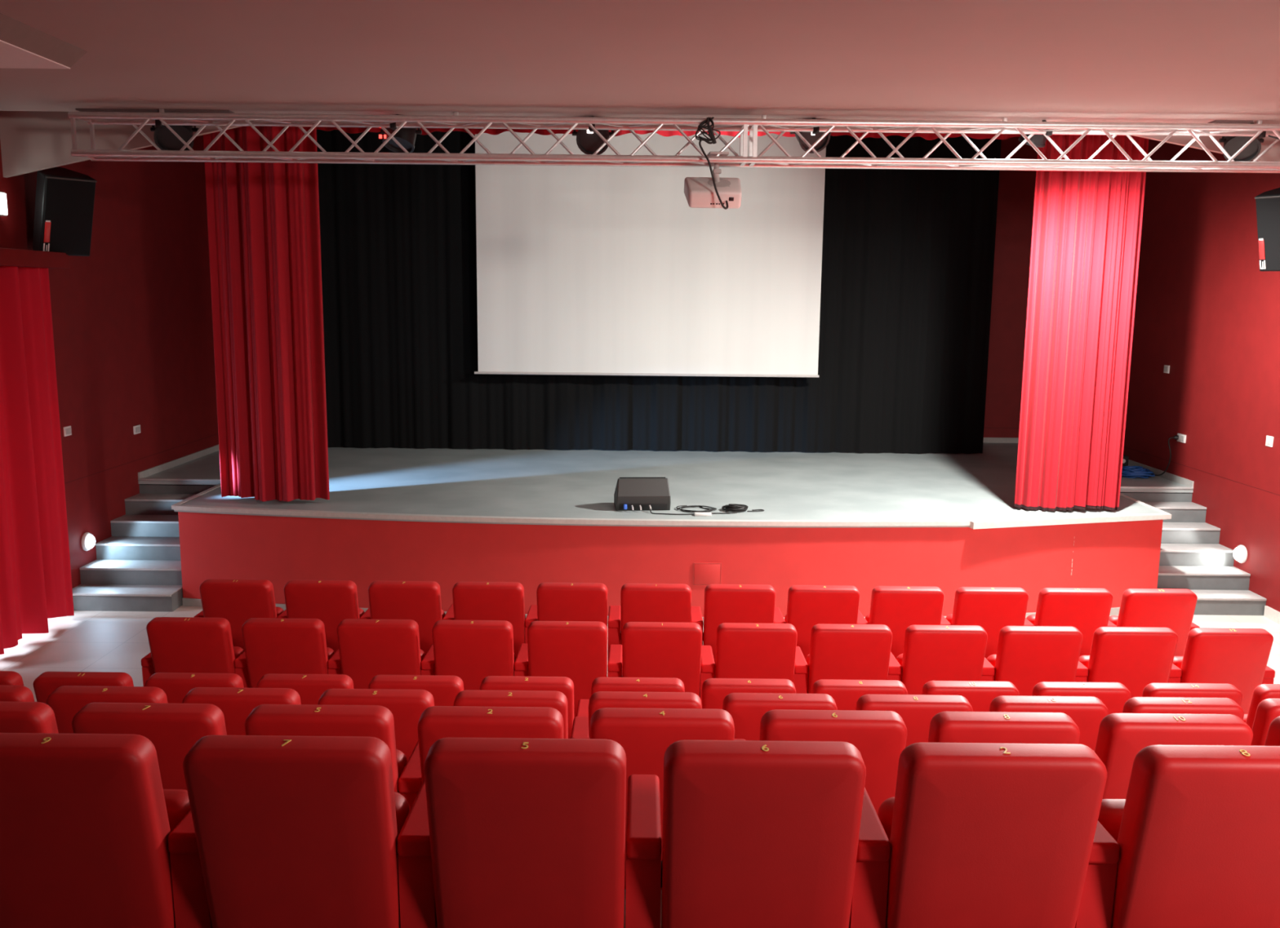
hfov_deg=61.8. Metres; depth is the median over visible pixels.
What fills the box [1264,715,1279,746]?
seat
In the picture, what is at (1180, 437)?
wall plate
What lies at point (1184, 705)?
seat
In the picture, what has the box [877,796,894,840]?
seat cushion
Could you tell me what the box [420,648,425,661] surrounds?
seat cushion
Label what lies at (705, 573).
access hatch
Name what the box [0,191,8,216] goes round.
exit sign
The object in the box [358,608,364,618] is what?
seat cushion
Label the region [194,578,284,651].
seat
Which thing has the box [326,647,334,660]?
seat cushion
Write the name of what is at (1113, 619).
seat cushion
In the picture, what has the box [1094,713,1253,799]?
seat
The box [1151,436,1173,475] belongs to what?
power cable
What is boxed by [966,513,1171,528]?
trim
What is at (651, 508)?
cable
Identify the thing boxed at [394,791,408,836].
seat cushion
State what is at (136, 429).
wall plate
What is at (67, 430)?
wall plate
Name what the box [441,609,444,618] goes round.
seat cushion
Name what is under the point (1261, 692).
seat
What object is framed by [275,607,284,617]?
seat cushion
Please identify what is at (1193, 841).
seat
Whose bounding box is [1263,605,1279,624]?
baseboard
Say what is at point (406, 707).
seat
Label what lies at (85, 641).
floor
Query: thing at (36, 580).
door curtain
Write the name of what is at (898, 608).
seat
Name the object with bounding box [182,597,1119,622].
baseboard
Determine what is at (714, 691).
seat
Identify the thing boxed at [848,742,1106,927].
seat
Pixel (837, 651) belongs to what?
seat
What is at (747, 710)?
seat
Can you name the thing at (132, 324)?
wall
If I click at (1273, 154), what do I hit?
bulkhead
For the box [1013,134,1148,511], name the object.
stage curtain
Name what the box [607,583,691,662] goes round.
seat
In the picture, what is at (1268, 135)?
cable
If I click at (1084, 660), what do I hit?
seat cushion
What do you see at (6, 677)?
seat
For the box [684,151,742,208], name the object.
projector
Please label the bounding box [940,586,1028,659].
seat
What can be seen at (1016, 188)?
wall
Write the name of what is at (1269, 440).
wall plate
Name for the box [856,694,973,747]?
seat
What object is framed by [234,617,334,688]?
seat
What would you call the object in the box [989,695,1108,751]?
seat
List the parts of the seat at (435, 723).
panel, armrest, backrest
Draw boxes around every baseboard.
[137,444,218,478]
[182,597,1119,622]
[982,437,1018,443]
[1128,459,1194,487]
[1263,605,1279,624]
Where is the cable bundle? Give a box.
[695,116,720,143]
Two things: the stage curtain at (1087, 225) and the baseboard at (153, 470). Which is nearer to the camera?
the stage curtain at (1087, 225)
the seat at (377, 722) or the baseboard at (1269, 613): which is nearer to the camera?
the seat at (377, 722)
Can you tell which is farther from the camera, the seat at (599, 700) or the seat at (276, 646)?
the seat at (276, 646)
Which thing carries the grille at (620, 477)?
attached to the box at (631, 494)
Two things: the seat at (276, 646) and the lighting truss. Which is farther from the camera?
the lighting truss
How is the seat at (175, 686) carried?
on the floor at (85, 641)
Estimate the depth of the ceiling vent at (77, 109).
8.01 m
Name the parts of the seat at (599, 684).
armrest, backrest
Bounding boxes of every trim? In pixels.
[171,483,221,509]
[173,504,970,526]
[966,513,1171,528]
[1120,493,1169,514]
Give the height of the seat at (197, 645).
0.933 m
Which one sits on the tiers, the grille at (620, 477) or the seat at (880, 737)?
the seat at (880, 737)
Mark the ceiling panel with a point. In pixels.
(22, 46)
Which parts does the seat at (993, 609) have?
armrest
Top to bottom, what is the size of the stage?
0.880 m
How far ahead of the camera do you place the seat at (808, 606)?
7.12 m
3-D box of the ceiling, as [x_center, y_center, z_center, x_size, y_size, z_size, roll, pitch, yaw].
[0.325,-2.398,2.387,10.900,1.315,11.460,1,9,0]
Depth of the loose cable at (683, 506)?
9.72 m
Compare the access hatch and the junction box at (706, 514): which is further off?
the junction box at (706, 514)
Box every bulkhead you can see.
[0,111,239,177]
[1133,135,1279,161]
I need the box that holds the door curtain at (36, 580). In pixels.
[0,266,74,654]
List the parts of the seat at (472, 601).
armrest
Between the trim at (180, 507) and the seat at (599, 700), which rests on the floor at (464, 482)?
the trim at (180, 507)
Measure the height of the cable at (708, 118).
0.645 m
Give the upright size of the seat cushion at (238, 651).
0.400 m
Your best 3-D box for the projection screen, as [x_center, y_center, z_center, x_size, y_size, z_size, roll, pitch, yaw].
[0.113,-2.745,12.627,4.250,3.408,0.100,1,9,0]
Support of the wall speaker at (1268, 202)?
attached to the wall at (1206, 310)
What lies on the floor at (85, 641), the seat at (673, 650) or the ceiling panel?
the seat at (673, 650)
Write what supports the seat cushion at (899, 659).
on the seat at (931, 652)
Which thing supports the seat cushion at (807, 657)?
on the seat at (837, 651)
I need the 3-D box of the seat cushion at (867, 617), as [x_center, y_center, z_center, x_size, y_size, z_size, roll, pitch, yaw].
[1.783,1.238,7.489,0.435,0.400,0.145,1,9,0]
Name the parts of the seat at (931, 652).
panel, armrest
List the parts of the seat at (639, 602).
armrest, panel, backrest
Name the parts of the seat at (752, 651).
panel, armrest, backrest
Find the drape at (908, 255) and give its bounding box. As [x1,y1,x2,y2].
[316,128,1001,453]
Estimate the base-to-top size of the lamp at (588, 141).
0.306 m
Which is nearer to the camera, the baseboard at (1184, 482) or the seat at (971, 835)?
the seat at (971, 835)
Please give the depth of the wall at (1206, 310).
10.75 m
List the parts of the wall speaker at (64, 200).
rail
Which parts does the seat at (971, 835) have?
panel, armrest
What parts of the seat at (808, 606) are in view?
armrest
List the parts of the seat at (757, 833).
panel, armrest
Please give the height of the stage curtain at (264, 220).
3.941 m
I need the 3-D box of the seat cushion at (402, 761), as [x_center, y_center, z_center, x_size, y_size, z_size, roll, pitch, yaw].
[-1.052,1.212,3.851,0.435,0.400,0.145,1,9,0]
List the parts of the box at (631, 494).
connector panel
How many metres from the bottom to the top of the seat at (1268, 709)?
0.933 m
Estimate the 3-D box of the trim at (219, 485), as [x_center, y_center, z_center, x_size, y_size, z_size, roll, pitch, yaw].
[-4.193,0.285,10.310,0.050,0.035,1.370,1,9,0]
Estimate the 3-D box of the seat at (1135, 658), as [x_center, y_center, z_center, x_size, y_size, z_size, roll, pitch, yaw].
[2.883,1.402,6.569,0.559,0.933,0.475,1,9,0]
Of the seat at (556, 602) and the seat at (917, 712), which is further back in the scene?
the seat at (556, 602)
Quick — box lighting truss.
[67,108,1279,173]
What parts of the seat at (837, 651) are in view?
panel, armrest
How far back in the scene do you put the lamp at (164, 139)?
8.19 m
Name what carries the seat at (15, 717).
on the tiers
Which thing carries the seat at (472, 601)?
on the floor at (85, 641)
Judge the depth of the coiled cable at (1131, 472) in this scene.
11.68 m
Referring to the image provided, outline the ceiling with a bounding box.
[0,0,1279,124]
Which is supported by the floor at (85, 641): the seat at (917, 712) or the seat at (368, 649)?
the seat at (368, 649)
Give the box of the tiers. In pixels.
[623,889,662,927]
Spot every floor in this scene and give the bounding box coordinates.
[0,604,1279,702]
[137,442,1193,528]
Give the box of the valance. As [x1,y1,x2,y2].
[316,126,1020,140]
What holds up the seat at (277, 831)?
on the tiers
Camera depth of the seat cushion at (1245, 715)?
5.68 m
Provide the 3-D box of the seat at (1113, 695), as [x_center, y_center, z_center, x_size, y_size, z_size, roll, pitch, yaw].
[2.181,1.540,5.646,0.559,0.933,0.475,1,9,0]
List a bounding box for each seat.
[0,671,23,685]
[0,685,34,702]
[0,702,58,733]
[0,733,191,927]
[33,671,133,703]
[46,685,168,733]
[71,702,226,790]
[141,617,244,686]
[144,672,244,703]
[168,735,408,927]
[182,687,301,735]
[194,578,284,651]
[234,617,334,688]
[244,704,407,793]
[256,673,353,705]
[276,579,364,653]
[317,688,434,760]
[327,618,425,688]
[359,581,444,654]
[368,675,463,706]
[397,737,626,927]
[398,706,564,811]
[421,620,515,690]
[442,582,525,660]
[453,689,568,738]
[479,675,573,738]
[514,621,607,718]
[524,582,607,643]
[570,691,702,738]
[573,707,734,889]
[576,677,684,716]
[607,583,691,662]
[607,622,702,697]
[625,740,866,927]
[690,584,775,666]
[699,622,797,700]
[701,678,795,709]
[722,693,837,740]
[733,709,906,813]
[773,585,859,659]
[793,623,892,693]
[812,679,907,710]
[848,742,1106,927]
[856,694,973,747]
[857,586,944,658]
[887,625,987,694]
[921,680,1019,711]
[928,711,1079,743]
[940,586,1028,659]
[981,626,1083,696]
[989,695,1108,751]
[1023,587,1112,657]
[1031,681,1130,714]
[1074,626,1177,697]
[1075,744,1279,927]
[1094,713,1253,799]
[1107,588,1199,656]
[1122,697,1244,720]
[1142,683,1242,706]
[1168,627,1275,714]
[1243,684,1279,728]
[1250,698,1279,746]
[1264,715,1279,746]
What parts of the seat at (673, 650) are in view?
panel, armrest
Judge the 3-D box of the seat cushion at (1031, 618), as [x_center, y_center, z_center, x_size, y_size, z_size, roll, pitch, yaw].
[2.903,1.249,7.489,0.435,0.400,0.145,1,9,0]
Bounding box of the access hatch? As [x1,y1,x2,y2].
[693,562,721,585]
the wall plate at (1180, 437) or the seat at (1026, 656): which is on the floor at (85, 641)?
the seat at (1026, 656)
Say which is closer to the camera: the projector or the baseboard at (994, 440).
the projector
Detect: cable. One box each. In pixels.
[649,508,737,515]
[675,505,716,512]
[698,117,728,209]
[721,503,764,511]
[1121,466,1155,478]
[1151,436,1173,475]
[1267,134,1279,139]
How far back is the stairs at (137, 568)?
10.13 m
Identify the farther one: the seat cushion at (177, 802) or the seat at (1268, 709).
the seat at (1268, 709)
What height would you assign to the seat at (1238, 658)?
0.933 m
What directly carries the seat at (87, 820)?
on the tiers
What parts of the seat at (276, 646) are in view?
armrest, panel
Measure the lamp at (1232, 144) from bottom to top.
0.318 m
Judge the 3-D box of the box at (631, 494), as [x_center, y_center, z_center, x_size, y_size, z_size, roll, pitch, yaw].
[0.020,0.259,9.741,0.490,0.289,0.397,0,9,-5]
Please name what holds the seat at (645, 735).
on the tiers
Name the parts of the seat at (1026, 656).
panel, armrest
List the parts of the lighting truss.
frame, frame, frame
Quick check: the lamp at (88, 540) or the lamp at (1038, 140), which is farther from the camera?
the lamp at (88, 540)
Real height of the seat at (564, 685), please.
0.933 m
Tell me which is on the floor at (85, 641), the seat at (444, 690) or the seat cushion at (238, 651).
the seat at (444, 690)
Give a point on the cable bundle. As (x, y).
(701, 125)
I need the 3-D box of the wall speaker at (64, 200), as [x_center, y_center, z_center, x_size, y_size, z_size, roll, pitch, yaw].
[-4.826,-2.123,8.998,0.620,0.732,0.758,1,9,0]
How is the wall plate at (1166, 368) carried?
attached to the wall at (1206, 310)
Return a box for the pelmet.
[0,248,70,268]
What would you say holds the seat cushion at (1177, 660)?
on the seat at (1238, 658)
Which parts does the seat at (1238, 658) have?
panel, armrest, panel, armrest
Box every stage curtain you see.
[203,126,329,502]
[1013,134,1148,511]
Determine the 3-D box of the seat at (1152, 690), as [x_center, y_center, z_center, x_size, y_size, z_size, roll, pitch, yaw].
[2.741,1.545,5.646,0.559,0.933,0.475,1,9,0]
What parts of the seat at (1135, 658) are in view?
panel, armrest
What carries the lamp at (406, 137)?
attached to the lighting truss
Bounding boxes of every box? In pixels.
[613,477,671,511]
[694,512,711,516]
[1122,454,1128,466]
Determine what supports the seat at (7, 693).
on the tiers
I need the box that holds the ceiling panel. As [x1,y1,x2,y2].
[0,13,87,68]
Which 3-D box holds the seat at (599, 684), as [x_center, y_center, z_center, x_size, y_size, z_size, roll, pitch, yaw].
[-0.059,1.516,5.646,0.559,0.933,0.475,1,9,0]
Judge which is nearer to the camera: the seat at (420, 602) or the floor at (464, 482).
the seat at (420, 602)
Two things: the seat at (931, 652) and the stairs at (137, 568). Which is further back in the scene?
the stairs at (137, 568)
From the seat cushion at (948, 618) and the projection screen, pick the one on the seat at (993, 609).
the seat cushion at (948, 618)
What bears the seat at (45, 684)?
on the floor at (85, 641)
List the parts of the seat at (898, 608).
armrest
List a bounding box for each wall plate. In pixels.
[62,426,71,436]
[133,424,141,434]
[1163,364,1169,373]
[1173,433,1186,443]
[1265,435,1273,447]
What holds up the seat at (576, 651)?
on the floor at (85, 641)
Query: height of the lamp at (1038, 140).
0.259 m
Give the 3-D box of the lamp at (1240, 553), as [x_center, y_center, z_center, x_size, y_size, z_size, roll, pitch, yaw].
[5.704,0.858,10.197,0.075,0.176,0.176,1,9,0]
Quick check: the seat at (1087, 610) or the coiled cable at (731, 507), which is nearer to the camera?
the seat at (1087, 610)
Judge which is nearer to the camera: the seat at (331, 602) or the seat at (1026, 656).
the seat at (1026, 656)
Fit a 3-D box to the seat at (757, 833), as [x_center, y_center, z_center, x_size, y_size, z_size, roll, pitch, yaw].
[0.244,1.091,2.764,0.559,0.933,0.475,1,9,0]
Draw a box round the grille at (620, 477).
[619,477,665,478]
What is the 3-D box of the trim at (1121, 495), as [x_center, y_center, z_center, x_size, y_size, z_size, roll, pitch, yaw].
[4.796,0.360,10.424,0.050,0.035,1.400,1,9,0]
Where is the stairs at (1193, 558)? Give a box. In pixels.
[1120,485,1266,615]
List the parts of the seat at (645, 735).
armrest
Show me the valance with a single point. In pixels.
(929, 136)
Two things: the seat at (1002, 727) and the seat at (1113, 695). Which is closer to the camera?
the seat at (1002, 727)
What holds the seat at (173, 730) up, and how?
on the tiers
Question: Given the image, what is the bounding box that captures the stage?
[177,511,1163,617]
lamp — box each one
[80,532,95,551]
[150,119,199,150]
[378,114,422,152]
[572,115,613,155]
[790,117,831,153]
[1018,120,1052,147]
[1218,123,1266,161]
[1232,545,1247,563]
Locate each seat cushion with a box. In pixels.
[163,789,191,832]
[233,646,244,659]
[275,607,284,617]
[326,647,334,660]
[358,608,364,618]
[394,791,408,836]
[395,749,407,778]
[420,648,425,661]
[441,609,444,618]
[805,653,809,666]
[865,613,869,622]
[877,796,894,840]
[896,653,902,666]
[945,613,952,623]
[986,654,996,666]
[1026,614,1035,625]
[1078,655,1089,667]
[1097,799,1125,841]
[1108,615,1118,625]
[1173,656,1182,668]
[1243,714,1247,723]
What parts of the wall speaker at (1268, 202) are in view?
rail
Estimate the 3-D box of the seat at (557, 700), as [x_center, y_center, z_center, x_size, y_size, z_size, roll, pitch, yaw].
[-0.586,1.381,4.697,0.559,0.933,0.475,1,9,0]
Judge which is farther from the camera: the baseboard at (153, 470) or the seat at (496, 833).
the baseboard at (153, 470)
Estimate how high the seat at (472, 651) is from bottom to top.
0.933 m
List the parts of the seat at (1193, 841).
panel, armrest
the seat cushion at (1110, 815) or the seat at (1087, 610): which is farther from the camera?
the seat at (1087, 610)
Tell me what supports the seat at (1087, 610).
on the floor at (85, 641)
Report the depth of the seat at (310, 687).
5.35 m
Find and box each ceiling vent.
[75,108,235,113]
[1207,120,1253,124]
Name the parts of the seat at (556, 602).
panel, armrest, backrest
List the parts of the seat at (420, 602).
armrest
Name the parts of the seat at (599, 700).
armrest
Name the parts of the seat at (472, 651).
panel, armrest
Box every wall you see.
[0,134,218,588]
[983,136,1037,437]
[1123,138,1279,612]
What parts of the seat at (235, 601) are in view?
armrest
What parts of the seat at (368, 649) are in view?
armrest, panel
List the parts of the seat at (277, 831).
armrest, panel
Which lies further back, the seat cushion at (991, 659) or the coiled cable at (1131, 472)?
the coiled cable at (1131, 472)
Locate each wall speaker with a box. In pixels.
[32,167,97,256]
[1254,187,1279,271]
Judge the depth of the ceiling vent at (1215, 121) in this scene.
8.01 m
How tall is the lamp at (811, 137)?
0.292 m
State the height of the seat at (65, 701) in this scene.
0.933 m
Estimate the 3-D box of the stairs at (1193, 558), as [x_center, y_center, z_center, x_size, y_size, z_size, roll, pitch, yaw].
[5.262,0.802,10.528,0.960,0.939,1.591,1,9,0]
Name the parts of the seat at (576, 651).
panel, armrest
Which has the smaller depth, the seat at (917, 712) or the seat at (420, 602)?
the seat at (917, 712)
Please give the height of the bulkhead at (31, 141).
0.865 m
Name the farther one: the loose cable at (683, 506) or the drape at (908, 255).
the drape at (908, 255)
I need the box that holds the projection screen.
[474,131,826,377]
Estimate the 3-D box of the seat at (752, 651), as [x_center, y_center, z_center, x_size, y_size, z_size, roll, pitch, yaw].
[0.643,1.379,6.569,0.559,0.933,0.475,1,9,0]
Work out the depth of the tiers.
4.03 m
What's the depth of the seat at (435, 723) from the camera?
3.46 m
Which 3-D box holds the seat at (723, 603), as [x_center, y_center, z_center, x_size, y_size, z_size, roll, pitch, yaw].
[0.619,1.241,7.383,0.559,0.933,0.475,1,9,0]
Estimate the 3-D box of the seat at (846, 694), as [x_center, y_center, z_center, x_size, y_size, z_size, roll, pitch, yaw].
[1.061,1.528,5.646,0.559,0.933,0.475,1,9,0]
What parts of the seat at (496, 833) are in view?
armrest, panel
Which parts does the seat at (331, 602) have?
armrest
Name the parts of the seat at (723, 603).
armrest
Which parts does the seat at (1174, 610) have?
armrest, armrest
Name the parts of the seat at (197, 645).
armrest, panel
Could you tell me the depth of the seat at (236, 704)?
4.41 m
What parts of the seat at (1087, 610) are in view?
armrest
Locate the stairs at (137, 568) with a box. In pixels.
[71,477,220,612]
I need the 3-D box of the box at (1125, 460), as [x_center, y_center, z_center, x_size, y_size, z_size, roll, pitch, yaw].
[5.361,-0.020,12.225,0.340,0.180,0.282,1,9,0]
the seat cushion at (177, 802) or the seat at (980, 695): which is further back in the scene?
the seat at (980, 695)
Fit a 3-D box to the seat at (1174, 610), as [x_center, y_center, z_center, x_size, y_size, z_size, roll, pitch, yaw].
[3.463,1.270,7.383,0.647,0.933,0.475,1,9,0]
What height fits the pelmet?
0.130 m

